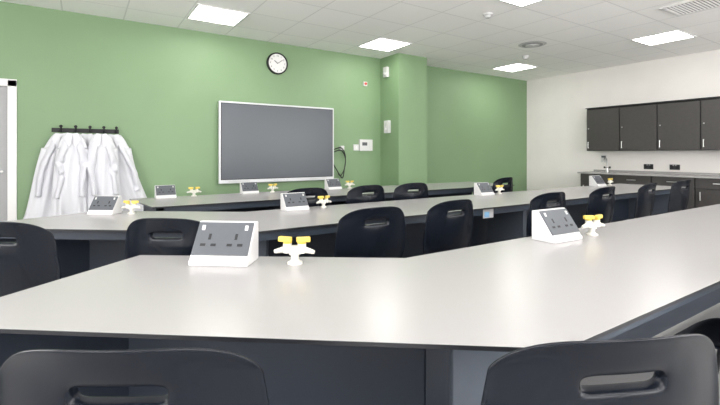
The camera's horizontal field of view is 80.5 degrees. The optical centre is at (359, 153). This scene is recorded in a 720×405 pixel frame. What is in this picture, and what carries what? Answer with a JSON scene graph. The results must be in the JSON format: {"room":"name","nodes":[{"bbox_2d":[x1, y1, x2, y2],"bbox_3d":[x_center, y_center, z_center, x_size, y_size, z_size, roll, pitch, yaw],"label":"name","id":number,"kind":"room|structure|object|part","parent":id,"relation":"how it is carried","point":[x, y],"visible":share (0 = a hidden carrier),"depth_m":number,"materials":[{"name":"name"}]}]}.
{"room":"science classroom","nodes":[
{"label":"science classroom","id":0,"kind":"room"},
{"bbox_2d":[0,1,526,219],"bbox_3d":[-0.795,-0.225,6.740,11.150,2.870,0.150,0,0,-33],"label":"wall","id":1,"kind":"structure","parent":0,"point":[162,87],"depth_m":5.73,"materials":[{"name":"green paint"}]},
{"bbox_2d":[0,86,6,221],"bbox_3d":[-4.224,0.233,4.427,0.860,1.945,0.115,0,0,-33],"label":"door","id":2,"kind":"structure","parent":1,"relation":"in","point":[3,90],"depth_m":4.65,"materials":[{"name":"grey wood"}]},
{"bbox_2d":[0,78,16,220],"bbox_3d":[-4.236,0.195,4.446,1.020,2.030,0.120,0,0,-33],"label":"trim","id":3,"kind":"structure","parent":1,"relation":"attached to","point":[11,84],"depth_m":4.65,"materials":[{"name":"white wood"}]},
{"bbox_2d":[52,125,118,133],"bbox_3d":[-3.223,-0.290,5.007,0.670,0.090,0.092,0,0,-33],"label":"coat rack","id":4,"kind":"object","parent":1,"relation":"attached to","point":[75,129],"visible":1,"depth_m":5.01,"materials":[{"name":"black metal"}]},
{"bbox_2d":[23,133,64,218],"bbox_3d":[-3.481,0.287,4.769,0.508,1.051,0.169,0,0,-31],"label":"lab coat","id":5,"kind":"object","parent":4,"relation":"hanging from","point":[40,198],"visible":0.62,"depth_m":4.71,"materials":[{"name":"white fabric"}]},
{"bbox_2d":[51,133,87,215],"bbox_3d":[-3.259,0.298,4.782,0.357,1.072,0.168,0,0,-33],"label":"lab coat","id":6,"kind":"object","parent":4,"relation":"hanging from","point":[69,185],"visible":0.92,"depth_m":4.76,"materials":[{"name":"white fabric"}]},
{"bbox_3d":[-3.243,-0.275,5.038,0.670,0.050,0.018,0,0,-33],"label":"rail","id":7,"kind":"part","parent":4,"relation":"part of","materials":[{"name":"black"}]},
{"bbox_2d":[81,134,93,211],"bbox_3d":[-3.156,0.282,4.987,0.398,1.038,0.171,0,0,-33],"label":"lab coat","id":8,"kind":"object","parent":4,"relation":"hanging from","point":[87,137],"visible":0.02,"depth_m":4.95,"materials":[{"name":"white fabric"}]},
{"bbox_2d":[87,133,122,210],"bbox_3d":[-2.973,0.293,4.974,0.396,1.062,0.183,0,0,-33],"label":"lab coat","id":9,"kind":"object","parent":4,"relation":"hanging from","point":[103,179],"visible":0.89,"depth_m":4.91,"materials":[{"name":"white fabric"}]},
{"bbox_2d":[109,134,146,210],"bbox_3d":[-2.835,0.274,5.195,0.580,1.021,0.173,0,0,-33],"label":"lab coat","id":10,"kind":"object","parent":4,"relation":"hanging from","point":[131,187],"visible":0.63,"depth_m":5.16,"materials":[{"name":"white fabric"}]},
{"bbox_2d":[218,101,333,183],"bbox_3d":[-1.194,-0.160,6.326,1.800,1.140,0.105,0,0,-33],"label":"display","id":11,"kind":"object","parent":1,"relation":"attached to","point":[258,142],"visible":0.91,"depth_m":6.21,"materials":[{"name":"grey"}]},
{"bbox_2d":[266,52,287,74],"bbox_3d":[-1.231,-1.350,6.338,0.326,0.326,0.045,0,0,-33],"label":"wall clock","id":12,"kind":"object","parent":1,"relation":"attached to","point":[276,62],"visible":1,"depth_m":6.33,"materials":[{"name":"white plastic"}]},
{"bbox_2d":[334,146,345,177],"bbox_3d":[-0.343,0.132,6.911,0.248,0.533,0.060,0,0,-33],"label":"cables","id":13,"kind":"object","parent":1,"relation":"attached to","point":[340,147],"visible":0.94,"depth_m":6.92,"materials":[{"name":"black plastic"}]},
{"bbox_2d":[353,144,358,149],"bbox_3d":[-0.067,-0.110,7.115,0.100,0.100,0.020,0,0,-33],"label":"light switch","id":14,"kind":"object","parent":1,"relation":"attached to","point":[355,146],"visible":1,"depth_m":7.11,"materials":[{"name":"white plastic"}]},
{"bbox_2d":[359,139,372,150],"bbox_3d":[0.098,-0.150,7.210,0.260,0.190,0.040,0,0,-33],"label":"control panel","id":15,"kind":"object","parent":1,"relation":"attached to","point":[364,145],"visible":1,"depth_m":7.19,"materials":[{"name":"white plastic"}]},
{"bbox_2d":[0,0,719,80],"bbox_3d":[1.655,-1.710,2.995,11.150,0.100,9.100,0,0,-33],"label":"ceiling","id":16,"kind":"structure","parent":0,"point":[579,35],"depth_m":5.58,"materials":[{"name":"tile"}]},
{"bbox_2d":[186,3,249,26],"bbox_3d":[-1.704,-1.655,5.088,0.600,0.012,0.600,0,0,-33],"label":"recessed light","id":17,"kind":"object","parent":16,"relation":"in","point":[200,12],"visible":1,"depth_m":5.07,"materials":[{"name":"white plastic"}]},
{"bbox_2d":[357,37,412,51],"bbox_3d":[0.371,-1.655,6.445,0.600,0.012,0.600,0,0,-33],"label":"recessed light","id":18,"kind":"object","parent":16,"relation":"in","point":[382,44],"visible":1,"depth_m":6.42,"materials":[{"name":"white plastic"}]},
{"bbox_2d":[483,12,492,18],"bbox_3d":[1.513,-1.635,5.029,0.110,0.050,0.110,0,0,-33],"label":"smoke detector","id":19,"kind":"object","parent":16,"relation":"attached to","point":[487,15],"visible":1,"depth_m":5.00,"materials":[{"name":"white plastic"}]},
{"bbox_2d":[492,63,537,71],"bbox_3d":[2.965,-1.655,8.143,0.600,0.012,0.600,0,0,-33],"label":"recessed light","id":20,"kind":"object","parent":16,"relation":"in","point":[517,66],"visible":1,"depth_m":8.12,"materials":[{"name":"white plastic"}]},
{"bbox_2d":[498,0,541,6],"bbox_3d":[1.729,-1.655,4.370,0.600,0.012,0.600,0,0,-33],"label":"recessed light","id":21,"kind":"object","parent":16,"relation":"in","point":[520,3],"visible":1,"depth_m":4.63,"materials":[{"name":"white plastic"}]},
{"bbox_2d":[518,41,546,47],"bbox_3d":[2.607,-1.641,6.426,0.400,0.031,0.400,0,0,-33],"label":"ceiling vent","id":22,"kind":"object","parent":16,"relation":"in","point":[532,44],"visible":1,"depth_m":6.37,"materials":[{"name":"grey metal"}]},
{"bbox_2d":[630,29,696,45],"bbox_3d":[4.323,-1.655,6.068,0.600,0.012,0.600,0,0,-33],"label":"recessed light","id":23,"kind":"object","parent":16,"relation":"in","point":[674,35],"visible":1,"depth_m":6.03,"materials":[{"name":"white plastic"}]},
{"bbox_2d":[659,0,719,16],"bbox_3d":[3.746,-1.653,4.758,0.500,0.015,0.500,0,0,-33],"label":"ceiling vent","id":24,"kind":"object","parent":16,"relation":"in","point":[691,6],"visible":1,"depth_m":4.78,"materials":[{"name":"white metal"}]},
{"bbox_2d":[380,53,426,185],"bbox_3d":[0.754,-0.225,7.358,0.620,2.869,0.509,0,0,-33],"label":"wall pillar","id":25,"kind":"structure","parent":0,"point":[403,94],"depth_m":7.16,"materials":[{"name":"green paint"}]},
{"bbox_2d":[383,67,388,77],"bbox_3d":[0.428,-1.390,7.212,0.085,0.170,0.100,0,0,-33],"label":"sensor","id":26,"kind":"object","parent":25,"relation":"attached to","point":[385,69],"visible":1,"depth_m":7.19,"materials":[{"name":"white plastic"}]},
{"bbox_2d":[384,120,390,132],"bbox_3d":[0.456,-0.460,7.182,0.072,0.210,0.110,0,0,-33],"label":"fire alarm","id":27,"kind":"object","parent":25,"relation":"attached to","point":[387,124],"visible":1,"depth_m":7.15,"materials":[{"name":"white plastic"}]},
{"bbox_2d":[527,49,719,189],"bbox_3d":[6.298,-0.225,5.944,0.150,2.870,8.950,0,0,-33],"label":"wall","id":28,"kind":"structure","parent":0,"point":[556,105],"depth_m":8.28,"materials":[{"name":"white paint"}]},
{"bbox_2d":[585,105,619,150],"bbox_3d":[4.641,-0.468,7.997,0.376,0.815,0.598,0,0,-33],"label":"upper cabinet","id":29,"kind":"object","parent":28,"relation":"attached to","point":[603,123],"visible":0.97,"depth_m":7.89,"materials":[{"name":"black"}]},
{"bbox_3d":[4.641,-0.868,7.997,0.375,0.015,0.598,0,0,-33],"label":"cornice","id":30,"kind":"part","parent":29,"relation":"part of","materials":[{"name":"black"}]},
{"bbox_2d":[619,102,662,150],"bbox_3d":[4.970,-0.468,7.495,0.376,0.815,0.598,0,0,-33],"label":"upper cabinet","id":31,"kind":"object","parent":28,"relation":"attached to","point":[638,122],"visible":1,"depth_m":7.38,"materials":[{"name":"black"}]},
{"bbox_3d":[4.970,-0.868,7.495,0.375,0.015,0.598,0,0,-33],"label":"cornice","id":32,"kind":"part","parent":31,"relation":"part of","materials":[{"name":"black"}]},
{"bbox_2d":[644,164,652,168],"bbox_3d":[5.136,0.225,7.568,0.017,0.090,0.150,0,0,-33],"label":"wall socket","id":33,"kind":"object","parent":28,"relation":"attached to","point":[646,166],"visible":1,"depth_m":7.56,"materials":[{"name":"black"}]},
{"bbox_2d":[670,164,679,169],"bbox_3d":[5.355,0.225,7.233,0.017,0.090,0.150,0,0,-33],"label":"wall socket","id":34,"kind":"object","parent":28,"relation":"attached to","point":[672,167],"visible":1,"depth_m":7.23,"materials":[{"name":"black plastic"}]},
{"bbox_2d":[656,98,700,150],"bbox_3d":[5.298,-0.468,6.992,0.376,0.815,0.598,0,0,-33],"label":"upper cabinet","id":35,"kind":"object","parent":28,"relation":"attached to","point":[679,121],"visible":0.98,"depth_m":6.89,"materials":[{"name":"black"}]},
{"bbox_3d":[5.298,-0.868,6.993,0.375,0.015,0.598,0,0,-33],"label":"cornice","id":36,"kind":"part","parent":35,"relation":"part of","materials":[{"name":"black"}]},
{"bbox_2d":[700,96,719,149],"bbox_3d":[5.627,-0.468,6.490,0.376,0.815,0.598,0,0,-33],"label":"upper cabinet","id":37,"kind":"object","parent":28,"relation":"attached to","point":[710,106],"visible":1,"depth_m":6.55,"materials":[{"name":"black wood"}]},
{"bbox_2d":[580,303,719,404],"bbox_3d":[1.655,1.260,2.995,11.150,0.100,9.100,0,0,-33],"label":"floor","id":38,"kind":"structure","parent":0,"point":[714,311],"depth_m":2.34,"materials":[{"name":"plastic"}]},
{"bbox_2d":[0,222,60,296],"bbox_3d":[-1.572,0.751,2.071,0.476,0.918,0.470,0,0,5],"label":"chair","id":39,"kind":"object","parent":38,"relation":"on","point":[31,261],"visible":0.59,"depth_m":1.88,"materials":[{"name":"black plastic"}]},
{"bbox_2d":[0,348,269,404],"bbox_3d":[-0.383,0.751,0.865,0.476,0.918,0.470,0,0,-1],"label":"chair","id":40,"kind":"object","parent":38,"relation":"on","point":[190,376],"visible":1,"depth_m":0.67,"materials":[{"name":"black plastic"}]},
{"bbox_2d":[125,218,199,258],"bbox_3d":[-0.886,0.751,2.173,0.476,0.918,0.470,0,0,5],"label":"chair","id":41,"kind":"object","parent":38,"relation":"on","point":[140,239],"visible":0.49,"depth_m":1.97,"materials":[{"name":"black plastic"}]},
{"bbox_2d":[287,188,328,206],"bbox_3d":[-0.561,0.751,3.880,0.476,0.918,0.470,0,0,-33],"label":"chair","id":42,"kind":"object","parent":38,"relation":"on","point":[316,192],"visible":0.18,"depth_m":3.73,"materials":[{"name":"black plastic"}]},
{"bbox_2d":[129,181,513,211],"bbox_3d":[-0.030,0.830,5.251,4.900,0.760,0.880,0,0,-33],"label":"laboratory bench","id":43,"kind":"object","parent":38,"relation":"on","point":[234,202],"visible":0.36,"depth_m":4.50,"materials":[{"name":"laminate"}]},
{"bbox_2d":[155,185,175,198],"bbox_3d":[-1.999,0.386,4.369,0.190,0.128,0.113,0,0,-33],"label":"power outlet","id":44,"kind":"object","parent":43,"relation":"on","point":[161,191],"visible":1,"depth_m":4.35,"materials":[{"name":"white plastic"}]},
{"bbox_2d":[187,187,200,195],"bbox_3d":[-1.770,0.401,4.531,0.149,0.099,0.055,0,0,-33],"label":"tap","id":45,"kind":"object","parent":43,"relation":"on","point":[190,188],"visible":1,"depth_m":4.51,"materials":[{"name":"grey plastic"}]},
{"bbox_2d":[240,182,258,193],"bbox_3d":[-1.262,0.386,4.851,0.190,0.128,0.113,0,0,-33],"label":"electrical outlet","id":46,"kind":"object","parent":43,"relation":"on","point":[245,187],"visible":1,"depth_m":4.82,"materials":[{"name":"white plastic"}]},
{"bbox_3d":[-1.256,0.372,4.841,0.184,0.114,0.006,0,-35,-33],"label":"socket plate","id":47,"kind":"part","parent":46,"relation":"part of","materials":[{"name":"plastic"}]},
{"bbox_2d":[267,184,277,191],"bbox_3d":[-1.033,0.401,5.012,0.149,0.099,0.055,0,0,-45],"label":"tap","id":48,"kind":"object","parent":43,"relation":"on","point":[269,185],"visible":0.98,"depth_m":5.00,"materials":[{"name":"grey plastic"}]},
{"bbox_3d":[-0.023,0.821,5.249,4.690,0.718,0.610,0,0,-33],"label":"modesty panel","id":49,"kind":"part","parent":43,"relation":"part of","materials":[{"name":"laminate"}]},
{"bbox_3d":[0.214,0.491,4.968,4.600,0.058,0.030,0,0,-33],"label":"frame rail","id":50,"kind":"part","parent":43,"relation":"part of","materials":[{"name":"metal"}]},
{"bbox_2d":[325,178,341,189],"bbox_3d":[-0.342,0.384,5.453,0.195,0.132,0.116,0,0,-33],"label":"electrical outlet","id":51,"kind":"object","parent":43,"relation":"on","point":[330,184],"visible":0.98,"depth_m":5.43,"materials":[{"name":"white plastic"}]},
{"bbox_3d":[-0.335,0.370,5.443,0.189,0.117,0.006,0,-35,-33],"label":"socket plate","id":52,"kind":"part","parent":51,"relation":"part of","materials":[{"name":"plastic"}]},
{"bbox_2d":[345,181,354,187],"bbox_3d":[-0.138,0.401,5.598,0.149,0.099,0.055,0,0,-27],"label":"tap","id":53,"kind":"object","parent":43,"relation":"on","point":[351,182],"visible":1,"depth_m":5.58,"materials":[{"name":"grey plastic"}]},
{"bbox_2d":[0,183,685,278],"bbox_3d":[0.869,0.830,4.357,7.574,0.760,1.559,0,0,-33],"label":"laboratory bench","id":54,"kind":"object","parent":38,"relation":"on","point":[84,241],"visible":0.38,"depth_m":3.25,"materials":[{"name":"laminate"}]},
{"bbox_3d":[-1.530,0.491,2.584,1.720,0.058,0.030,0,0,4],"label":"frame rail","id":55,"kind":"part","parent":54,"relation":"part of","materials":[{"name":"metal"}]},
{"bbox_2d":[87,196,121,214],"bbox_3d":[-1.929,0.384,3.210,0.195,0.132,0.116,0,0,5],"label":"box","id":56,"kind":"object","parent":54,"relation":"on","point":[100,205],"visible":1,"depth_m":3.19,"materials":[{"name":"white plastic"}]},
{"bbox_2d":[93,201,100,206],"bbox_3d":[-1.975,0.376,3.193,0.053,0.051,0.001,0,-35,5],"label":"outlet","id":57,"kind":"object","parent":56,"relation":"attached to","point":[97,203],"depth_m":3.19,"materials":[{"name":"grey plastic"}]},
{"bbox_3d":[-1.930,0.370,3.199,0.189,0.117,0.006,0,-35,5],"label":"socket plate","id":58,"kind":"part","parent":56,"relation":"part of","materials":[{"name":"plastic"}]},
{"bbox_2d":[104,201,112,206],"bbox_3d":[-1.886,0.376,3.186,0.053,0.051,0.001,0,-35,5],"label":"outlet","id":59,"kind":"object","parent":56,"relation":"attached to","point":[108,203],"depth_m":3.19,"materials":[{"name":"grey plastic"}]},
{"bbox_2d":[121,200,140,213],"bbox_3d":[-1.727,0.401,3.214,0.149,0.099,0.055,0,0,5],"label":"tap","id":60,"kind":"object","parent":54,"relation":"on","point":[133,206],"visible":1,"depth_m":3.20,"materials":[{"name":"white plastic"}]},
{"bbox_3d":[-1.727,0.418,3.214,0.055,0.063,0.055,0,0,5],"label":"stem","id":61,"kind":"part","parent":60,"relation":"part of","materials":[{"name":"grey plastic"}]},
{"bbox_3d":[-0.711,0.836,2.821,0.200,0.748,0.050,0,0,5],"label":"leg","id":62,"kind":"part","parent":54,"relation":"part of","materials":[{"name":"grey metal"}]},
{"bbox_2d":[281,192,308,210],"bbox_3d":[-0.525,0.383,3.433,0.200,0.135,0.119,0,0,-33],"label":"power socket","id":63,"kind":"object","parent":54,"relation":"on","point":[297,201],"visible":1,"depth_m":3.41,"materials":[{"name":"white plastic"}]},
{"bbox_2d":[287,198,293,203],"bbox_3d":[-0.552,0.374,3.390,0.054,0.052,0.001,0,-35,-33],"label":"outlet","id":64,"kind":"object","parent":63,"relation":"attached to","point":[289,200],"depth_m":3.39,"materials":[{"name":"black"}]},
{"bbox_3d":[-0.519,0.368,3.422,0.194,0.120,0.007,0,-35,-33],"label":"socket plate","id":65,"kind":"part","parent":63,"relation":"part of","materials":[{"name":"plastic"}]},
{"bbox_2d":[298,197,304,202],"bbox_3d":[-0.475,0.374,3.440,0.054,0.052,0.001,0,-35,-33],"label":"outlet","id":66,"kind":"object","parent":63,"relation":"attached to","point":[300,199],"depth_m":3.44,"materials":[{"name":"black"}]},
{"bbox_2d":[316,195,331,207],"bbox_3d":[-0.308,0.401,3.575,0.149,0.099,0.055,0,0,-39],"label":"tap","id":67,"kind":"object","parent":54,"relation":"on","point":[323,202],"visible":1,"depth_m":3.56,"materials":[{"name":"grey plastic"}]},
{"bbox_3d":[-0.308,0.418,3.575,0.055,0.063,0.055,0,0,-39],"label":"stem","id":68,"kind":"part","parent":67,"relation":"part of","materials":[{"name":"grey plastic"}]},
{"bbox_2d":[3,183,685,232],"bbox_3d":[0.869,0.456,4.357,7.574,0.012,1.559,0,0,-33],"label":"countertop","id":69,"kind":"structure","parent":54,"relation":"on","point":[275,220],"depth_m":3.16,"materials":[{"name":"laminate"}]},
{"bbox_3d":[1.862,0.491,4.158,5.930,0.058,0.030,0,0,-33],"label":"frame rail","id":70,"kind":"part","parent":54,"relation":"part of","materials":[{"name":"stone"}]},
{"bbox_2d":[474,182,494,195],"bbox_3d":[1.366,0.383,4.670,0.200,0.135,0.119,0,0,-33],"label":"box","id":71,"kind":"object","parent":54,"relation":"on","point":[484,188],"visible":0.99,"depth_m":4.64,"materials":[{"name":"white plastic"}]},
{"bbox_3d":[1.372,0.368,4.660,0.194,0.120,0.007,0,-35,-33],"label":"socket plate","id":72,"kind":"part","parent":71,"relation":"part of","materials":[{"name":"plastic"}]},
{"bbox_2d":[483,209,492,218],"bbox_3d":[1.098,0.505,3.636,0.130,0.085,0.004,0,0,-33],"label":"card","id":73,"kind":"object","parent":54,"relation":"attached to","point":[487,213],"visible":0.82,"depth_m":3.63,"materials":[{"name":"paper"}]},
{"bbox_2d":[495,185,504,193],"bbox_3d":[1.575,0.401,4.807,0.149,0.099,0.055,0,0,-33],"label":"tap","id":74,"kind":"object","parent":54,"relation":"on","point":[498,189],"visible":1,"depth_m":4.79,"materials":[{"name":"white plastic"}]},
{"bbox_3d":[1.479,0.836,4.314,0.050,0.748,0.450,0,0,-33],"label":"leg","id":75,"kind":"part","parent":54,"relation":"part of","materials":[{"name":"metal"}]},
{"bbox_2d":[589,175,606,186],"bbox_3d":[3.333,0.376,5.956,0.220,0.148,0.130,0,0,-33],"label":"box","id":76,"kind":"object","parent":54,"relation":"on","point":[596,180],"visible":0.99,"depth_m":5.92,"materials":[{"name":"white plastic"}]},
{"bbox_3d":[3.340,0.360,5.945,0.212,0.131,0.007,0,-35,-33],"label":"socket plate","id":77,"kind":"part","parent":76,"relation":"part of","materials":[{"name":"plastic"}]},
{"bbox_3d":[4.157,0.836,6.066,0.050,0.748,0.600,0,0,-33],"label":"leg","id":78,"kind":"part","parent":54,"relation":"part of","materials":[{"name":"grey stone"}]},
{"bbox_2d":[0,204,719,404],"bbox_3d":[1.447,0.830,2.550,5.986,0.760,1.558,0,0,-33],"label":"laboratory bench","id":79,"kind":"object","parent":38,"relation":"on","point":[428,329],"visible":0.84,"depth_m":1.47,"materials":[{"name":"laminate"}]},
{"bbox_2d":[188,221,257,266],"bbox_3d":[-0.564,0.368,1.770,0.244,0.164,0.145,0,0,5],"label":"box","id":80,"kind":"object","parent":79,"relation":"on","point":[216,243],"visible":1,"depth_m":1.74,"materials":[{"name":"white plastic"}]},
{"bbox_2d":[200,234,217,247],"bbox_3d":[-0.622,0.358,1.749,0.066,0.064,0.002,0,-35,5],"label":"outlet","id":81,"kind":"object","parent":80,"relation":"attached to","point":[208,240],"depth_m":1.75,"materials":[{"name":"grey plastic"}]},
{"bbox_3d":[-0.565,0.349,1.756,0.236,0.146,0.008,0,-35,5],"label":"socket plate","id":82,"kind":"part","parent":80,"relation":"part of","materials":[{"name":"plastic"}]},
{"bbox_2d":[226,234,243,248],"bbox_3d":[-0.510,0.358,1.740,0.066,0.064,0.001,0,-35,5],"label":"outlet","id":83,"kind":"object","parent":80,"relation":"attached to","point":[234,241],"depth_m":1.74,"materials":[{"name":"grey plastic"}]},
{"bbox_2d":[274,236,314,264],"bbox_3d":[-0.267,0.394,1.746,0.169,0.112,0.062,0,0,5],"label":"tap","id":84,"kind":"object","parent":79,"relation":"on","point":[294,251],"visible":1,"depth_m":1.73,"materials":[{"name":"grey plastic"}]},
{"bbox_3d":[-0.303,0.352,1.744,0.056,0.029,0.038,0,0,22],"label":"knob","id":85,"kind":"part","parent":84,"relation":"part of","materials":[{"name":"plastic"}]},
{"bbox_3d":[-0.267,0.414,1.746,0.062,0.072,0.062,0,0,5],"label":"stem","id":86,"kind":"part","parent":84,"relation":"part of","materials":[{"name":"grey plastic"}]},
{"bbox_3d":[-0.232,0.352,1.738,0.056,0.029,0.038,0,0,-13],"label":"knob","id":87,"kind":"part","parent":84,"relation":"part of","materials":[{"name":"plastic"}]},
{"bbox_3d":[1.408,0.821,2.556,5.822,0.718,0.594,0,0,-26],"label":"modesty panel","id":88,"kind":"part","parent":79,"relation":"part of","materials":[{"name":"laminate"}]},
{"bbox_3d":[0.428,0.836,1.391,0.260,0.748,0.050,0,0,0],"label":"leg","id":89,"kind":"part","parent":79,"relation":"part of","materials":[{"name":"grey metal"}]},
{"bbox_2d":[532,208,581,243],"bbox_3d":[1.040,0.372,2.244,0.232,0.156,0.138,0,0,-30],"label":"box","id":90,"kind":"object","parent":79,"relation":"on","point":[553,225],"visible":1,"depth_m":2.21,"materials":[{"name":"white plastic"}]},
{"bbox_2d":[549,219,560,229],"bbox_3d":[1.007,0.362,2.196,0.063,0.061,0.002,0,-35,-30],"label":"outlet","id":91,"kind":"object","parent":90,"relation":"attached to","point":[553,222],"depth_m":2.20,"materials":[{"name":"grey plastic"}]},
{"bbox_3d":[1.047,0.355,2.232,0.224,0.139,0.008,0,-35,-30],"label":"socket plate","id":92,"kind":"part","parent":90,"relation":"part of","materials":[{"name":"plastic"}]},
{"bbox_2d":[561,217,573,227],"bbox_3d":[1.099,0.362,2.250,0.063,0.061,0.002,0,-35,-30],"label":"outlet","id":93,"kind":"object","parent":90,"relation":"attached to","point":[567,222],"depth_m":2.25,"materials":[{"name":"grey plastic"}]},
{"bbox_2d":[581,214,604,235],"bbox_3d":[1.288,0.394,2.360,0.169,0.112,0.062,0,0,-22],"label":"tap","id":94,"kind":"object","parent":79,"relation":"on","point":[592,226],"visible":1,"depth_m":2.34,"materials":[{"name":"white plastic"}]},
{"bbox_3d":[1.256,0.352,2.343,0.056,0.029,0.038,0,0,-5],"label":"knob","id":95,"kind":"part","parent":94,"relation":"part of","materials":[{"name":"plastic"}]},
{"bbox_3d":[1.288,0.414,2.360,0.062,0.072,0.062,0,0,-22],"label":"stem","id":96,"kind":"part","parent":94,"relation":"part of","materials":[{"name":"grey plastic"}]},
{"bbox_3d":[1.323,0.352,2.369,0.056,0.029,0.038,0,0,-39],"label":"knob","id":97,"kind":"part","parent":94,"relation":"part of","materials":[{"name":"plastic"}]},
{"bbox_3d":[2.374,0.491,2.307,4.500,0.058,0.030,0,0,-33],"label":"frame rail","id":98,"kind":"part","parent":79,"relation":"part of","materials":[{"name":"metal"}]},
{"bbox_2d":[346,185,384,203],"bbox_3d":[-0.031,0.751,4.215,0.476,0.918,0.470,0,0,-35],"label":"chair","id":99,"kind":"object","parent":38,"relation":"on","point":[354,195],"visible":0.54,"depth_m":4.02,"materials":[{"name":"black plastic"}]},
{"bbox_2d":[334,206,404,257],"bbox_3d":[-0.005,0.751,2.546,0.476,0.918,0.470,0,0,-30],"label":"chair","id":100,"kind":"object","parent":38,"relation":"on","point":[354,238],"visible":0.67,"depth_m":2.36,"materials":[{"name":"black plastic"}]},
{"bbox_2d":[392,183,427,200],"bbox_3d":[0.454,0.751,4.544,0.476,0.918,0.470,0,0,-31],"label":"chair","id":101,"kind":"object","parent":38,"relation":"on","point":[401,192],"visible":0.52,"depth_m":4.34,"materials":[{"name":"black plastic"}]},
{"bbox_2d":[423,199,472,254],"bbox_3d":[0.506,0.751,2.916,0.476,0.918,0.470,0,0,-36],"label":"chair","id":102,"kind":"object","parent":38,"relation":"on","point":[443,231],"visible":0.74,"depth_m":2.72,"materials":[{"name":"black plastic"}]},
{"bbox_2d":[492,177,512,192],"bbox_3d":[1.727,0.751,5.543,0.476,0.918,0.470,0,0,-39],"label":"chair","id":103,"kind":"object","parent":38,"relation":"on","point":[509,187],"visible":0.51,"depth_m":5.36,"materials":[{"name":"black plastic"}]},
{"bbox_2d":[526,192,565,236],"bbox_3d":[1.402,0.751,3.479,0.476,0.918,0.470,0,0,-31],"label":"chair","id":104,"kind":"object","parent":38,"relation":"on","point":[539,202],"visible":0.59,"depth_m":3.25,"materials":[{"name":"black plastic"}]},
{"bbox_2d":[581,173,613,185],"bbox_3d":[4.549,0.787,7.936,0.577,0.845,0.598,0,0,-33],"label":"base cabinet","id":105,"kind":"object","parent":38,"relation":"on","point":[584,177],"visible":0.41,"depth_m":7.89,"materials":[{"name":"black"}]},
{"bbox_2d":[481,334,718,404],"bbox_3d":[0.412,0.751,0.902,0.476,0.918,0.470,0,0,-7],"label":"chair","id":106,"kind":"object","parent":38,"relation":"on","point":[684,367],"visible":1,"depth_m":0.70,"materials":[{"name":"black plastic"}]},
{"bbox_2d":[586,186,614,223],"bbox_3d":[2.129,0.751,4.015,0.476,0.918,0.470,0,0,-33],"label":"chair","id":107,"kind":"object","parent":38,"relation":"on","point":[597,204],"visible":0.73,"depth_m":3.81,"materials":[{"name":"black plastic"}]},
{"bbox_2d":[614,175,651,184],"bbox_3d":[4.877,0.787,7.434,0.577,0.845,0.598,0,0,-33],"label":"base cabinet","id":108,"kind":"object","parent":38,"relation":"on","point":[624,179],"visible":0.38,"depth_m":7.28,"materials":[{"name":"black"}]},
{"bbox_2d":[611,183,656,222],"bbox_3d":[2.878,0.751,4.529,0.476,0.918,0.470,0,0,-37],"label":"chair","id":109,"kind":"object","parent":38,"relation":"on","point":[645,200],"visible":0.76,"depth_m":4.32,"materials":[{"name":"black plastic"}]},
{"bbox_3d":[2.980,0.513,4.392,0.479,0.445,0.133,0,0,-37],"label":"backrest","id":110,"kind":"part","parent":109,"relation":"part of","materials":[{"name":"black"}]},
{"bbox_2d":[651,180,690,215],"bbox_3d":[3.602,0.751,5.014,0.476,0.918,0.470,0,0,-30],"label":"chair","id":111,"kind":"object","parent":38,"relation":"on","point":[679,196],"visible":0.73,"depth_m":4.81,"materials":[{"name":"black plastic"}]},
{"bbox_3d":[3.688,0.513,4.867,0.479,0.445,0.133,0,0,-30],"label":"backrest","id":112,"kind":"part","parent":111,"relation":"part of","materials":[{"name":"black"}]},
{"bbox_2d":[652,176,694,209],"bbox_3d":[5.206,0.787,6.932,0.577,0.845,0.598,0,0,-33],"label":"base cabinet","id":113,"kind":"object","parent":38,"relation":"on","point":[661,181],"visible":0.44,"depth_m":6.71,"materials":[{"name":"black wood"}]},
{"bbox_3d":[4.995,0.450,6.794,0.019,0.160,0.584,0,0,-33],"label":"drawer","id":114,"kind":"part","parent":113,"relation":"part of","materials":[{"name":"wood"}]},
{"bbox_3d":[4.995,0.822,6.794,0.019,0.567,0.584,0,0,-33],"label":"door","id":115,"kind":"part","parent":113,"relation":"part of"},
{"bbox_2d":[675,318,719,373],"bbox_3d":[1.555,0.751,1.679,0.476,0.918,0.470,0,0,-33],"label":"chair","id":116,"kind":"object","parent":38,"relation":"on","point":[710,328],"visible":0.36,"depth_m":1.82,"materials":[{"name":"black plastic"}]},
{"bbox_3d":[1.535,0.734,1.709,0.403,0.105,0.407,0,0,-33],"label":"seat","id":117,"kind":"part","parent":116,"relation":"part of","materials":[{"name":"black"}]},
{"bbox_3d":[1.606,0.984,1.897,0.049,0.452,0.174,0,0,6],"label":"leg","id":118,"kind":"part","parent":116,"relation":"part of","materials":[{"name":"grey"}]},
{"bbox_2d":[695,178,719,207],"bbox_3d":[5.534,0.787,6.430,0.577,0.845,0.598,0,0,-33],"label":"base cabinet","id":119,"kind":"object","parent":38,"relation":"on","point":[707,190],"visible":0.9,"depth_m":6.42,"materials":[{"name":"black wood"}]},
{"bbox_3d":[5.323,0.450,6.292,0.019,0.160,0.584,0,0,-33],"label":"drawer","id":120,"kind":"part","parent":119,"relation":"part of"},
{"bbox_3d":[5.323,0.822,6.292,0.019,0.567,0.584,0,0,-33],"label":"door","id":121,"kind":"part","parent":119,"relation":"part of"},
{"bbox_3d":[6.520,0.788,4.924,0.577,0.845,0.598,0,0,-33],"label":"base cabinet","id":122,"kind":"object","parent":38,"relation":"on","visible":0},
{"bbox_2d":[577,169,719,178],"bbox_3d":[5.536,0.335,6.419,0.595,0.060,4.280,0,0,-33],"label":"countertop","id":123,"kind":"structure","parent":122,"relation":"on","point":[611,172],"depth_m":7.18,"materials":[{"name":"laminate"}]},
{"bbox_2d":[603,158,610,171],"bbox_3d":[4.616,0.203,8.015,0.169,0.274,0.121,0,0,-12],"label":"tap","id":124,"kind":"object","parent":123,"relation":"on","point":[607,167],"visible":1,"depth_m":8.01,"materials":[{"name":"silver metal"}]}
]}

